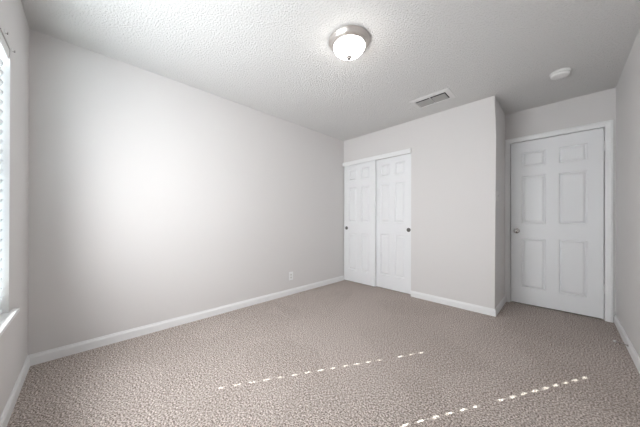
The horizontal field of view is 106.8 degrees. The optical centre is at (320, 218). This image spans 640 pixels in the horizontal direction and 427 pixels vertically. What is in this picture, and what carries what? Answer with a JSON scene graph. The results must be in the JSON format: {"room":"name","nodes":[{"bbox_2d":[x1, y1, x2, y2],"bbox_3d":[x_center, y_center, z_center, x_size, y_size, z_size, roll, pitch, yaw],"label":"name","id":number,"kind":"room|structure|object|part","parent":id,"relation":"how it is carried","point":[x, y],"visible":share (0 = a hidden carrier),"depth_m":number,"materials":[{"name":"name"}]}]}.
{"room":"empty bedroom","nodes":[
{"label":"empty bedroom","id":0,"kind":"room"},
{"bbox_2d":[0,0,28,416],"bbox_3d":[-1.070,-0.158,0.572,0.178,2.440,3.323,0,0,-44],"label":"wall","id":1,"kind":"structure","parent":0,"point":[15,77],"depth_m":1.38,"materials":[{"name":"white paint"}]},
{"bbox_2d":[0,31,8,313],"bbox_3d":[-1.225,-0.209,0.769,0.061,1.430,1.407,0,0,-44],"label":"window blinds","id":2,"kind":"object","parent":1,"relation":"attached to","point":[4,51],"visible":1,"depth_m":1.25,"materials":[{"name":"plastic"}]},
{"bbox_2d":[0,355,29,426],"bbox_3d":[-1.025,1.022,0.617,0.013,0.080,3.083,0,0,-44],"label":"baseboard","id":3,"kind":"structure","parent":1,"relation":"attached to","point":[4,419],"depth_m":1.36,"materials":[{"name":"white paint"}]},
{"bbox_2d":[28,28,343,354],"bbox_3d":[-0.599,-0.151,3.276,4.336,2.440,0.120,0,0,-44],"label":"wall","id":4,"kind":"structure","parent":0,"point":[154,198],"depth_m":2.24,"materials":[{"name":"white paint"}]},
{"bbox_2d":[29,276,343,365],"bbox_3d":[-0.847,1.027,2.940,3.520,0.080,0.013,0,0,-44],"label":"baseboard","id":5,"kind":"structure","parent":4,"relation":"attached to","point":[56,353],"depth_m":2.24,"materials":[{"name":"white paint"}]},
{"bbox_2d":[289,272,292,279],"bbox_3d":[-0.415,0.807,3.367,0.072,0.116,0.008,0,0,-44],"label":"wall outlet","id":6,"kind":"object","parent":4,"relation":"attached to","point":[290,273],"visible":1,"depth_m":3.36,"materials":[{"name":"white plastic"}]},
{"bbox_2d":[7,280,639,426],"bbox_3d":[0.465,1.099,2.076,4.486,0.060,3.323,0,0,-44],"label":"floor","id":7,"kind":"structure","parent":0,"point":[345,353],"depth_m":1.67,"materials":[{"name":"carpet"}]},
{"bbox_2d":[21,0,639,140],"bbox_3d":[0.472,-1.411,2.082,4.486,0.080,3.323,0,0,-44],"label":"ceiling","id":8,"kind":"structure","parent":0,"point":[275,58],"depth_m":1.91,"materials":[{"name":"white paint"}]},
{"bbox_2d":[329,25,369,59],"bbox_3d":[0.223,-1.300,1.833,0.314,0.145,0.314,0,0,-44],"label":"ceiling light","id":9,"kind":"object","parent":8,"relation":"attached to","point":[348,42],"visible":1,"depth_m":1.76,"materials":[{"name":"white glass"}]},
{"bbox_3d":[0.223,-1.293,1.833,0.240,0.087,0.240,0,0,-44],"label":"lamp shade","id":10,"kind":"part","parent":9,"relation":"part of","materials":[{"name":"white glass"}]},
{"bbox_2d":[409,88,456,109],"bbox_3d":[1.285,-1.362,2.726,0.280,0.011,0.430,0,0,-44],"label":"ceiling vent","id":11,"kind":"object","parent":8,"relation":"in","point":[446,94],"visible":1,"depth_m":2.70,"materials":[{"name":"white metal"}]},
{"bbox_2d":[549,67,571,79],"bbox_3d":[2.236,-1.346,2.216,0.146,0.041,0.146,0,0,-44],"label":"smoke detector","id":12,"kind":"object","parent":8,"relation":"attached to","point":[563,72],"visible":1,"depth_m":2.19,"materials":[{"name":"white plastic"}]},
{"bbox_2d":[344,96,496,308],"bbox_3d":[1.212,-0.146,3.438,0.110,2.440,2.183,0,0,-44],"label":"wall","id":13,"kind":"structure","parent":0,"point":[454,150],"depth_m":2.93,"materials":[{"name":"white paint"}]},
{"bbox_2d":[344,160,375,286],"bbox_3d":[0.651,0.052,3.960,0.038,2.018,0.629,0,0,-44],"label":"door","id":14,"kind":"structure","parent":13,"relation":"in","point":[359,179],"depth_m":3.93,"materials":[{"name":"white wood"}]},
{"bbox_2d":[342,148,410,166],"bbox_3d":[0.829,-0.947,3.732,0.031,0.064,1.224,0,0,-44],"label":"trim","id":15,"kind":"structure","parent":13,"relation":"attached to","point":[405,151],"depth_m":3.64,"materials":[{"name":"white paint"}]},
{"bbox_2d":[376,153,410,293],"bbox_3d":[1.088,0.053,3.571,0.038,2.018,0.619,0,0,-44],"label":"door","id":16,"kind":"structure","parent":13,"relation":"in","point":[393,174],"depth_m":3.54,"materials":[{"name":"white wood"}]},
{"bbox_2d":[411,291,495,316],"bbox_3d":[1.593,1.034,2.955,0.013,0.080,0.962,0,0,-44],"label":"baseboard","id":17,"kind":"structure","parent":13,"relation":"attached to","point":[467,306],"depth_m":2.89,"materials":[{"name":"white paint"}]},
{"bbox_2d":[497,100,504,304],"bbox_3d":[2.178,-0.145,2.949,0.586,2.440,0.110,0,0,-44],"label":"wall","id":18,"kind":"structure","parent":0,"point":[500,113],"depth_m":2.87,"materials":[{"name":"white paint"}]},
{"bbox_2d":[495,295,505,315],"bbox_3d":[2.168,1.035,2.854,0.693,0.080,0.013,0,0,-44],"label":"baseboard","id":19,"kind":"structure","parent":18,"relation":"attached to","point":[500,305],"depth_m":2.81,"materials":[{"name":"white paint"}]},
{"bbox_2d":[505,88,615,321],"bbox_3d":[2.028,-0.144,3.607,0.120,2.440,3.083,0,0,-44],"label":"wall","id":20,"kind":"structure","parent":0,"point":[600,106],"depth_m":2.67,"materials":[{"name":"white paint"}]},
{"bbox_2d":[512,301,600,318],"bbox_3d":[2.793,1.073,2.855,0.070,0.006,0.787,0,0,-44],"label":"trim","id":21,"kind":"structure","parent":20,"relation":"attached to","point":[512,301],"depth_m":2.81,"materials":[{"name":"grey"}]},
{"bbox_2d":[511,128,604,318],"bbox_3d":[2.732,0.046,2.784,0.102,2.029,0.787,0,0,-44],"label":"door","id":22,"kind":"structure","parent":20,"relation":"in","point":[557,182],"depth_m":2.77,"materials":[{"name":"white wood"}]},
{"bbox_2d":[505,120,612,322],"bbox_3d":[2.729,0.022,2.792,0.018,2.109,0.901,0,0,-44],"label":"trim","id":23,"kind":"structure","parent":20,"relation":"attached to","point":[608,125],"depth_m":2.50,"materials":[{"name":"white paint"}]},
{"bbox_2d":[616,28,639,357],"bbox_3d":[1.643,-0.150,0.987,4.336,2.440,0.120,0,0,-44],"label":"wall","id":24,"kind":"structure","parent":0,"point":[628,86],"depth_m":1.99,"materials":[{"name":"white paint"}]},
{"bbox_2d":[614,315,639,373],"bbox_3d":[1.550,1.029,0.990,4.216,0.080,0.013,0,0,-44],"label":"baseboard","id":25,"kind":"structure","parent":24,"relation":"attached to","point":[631,350],"depth_m":1.94,"materials":[{"name":"white paint"}]}
]}

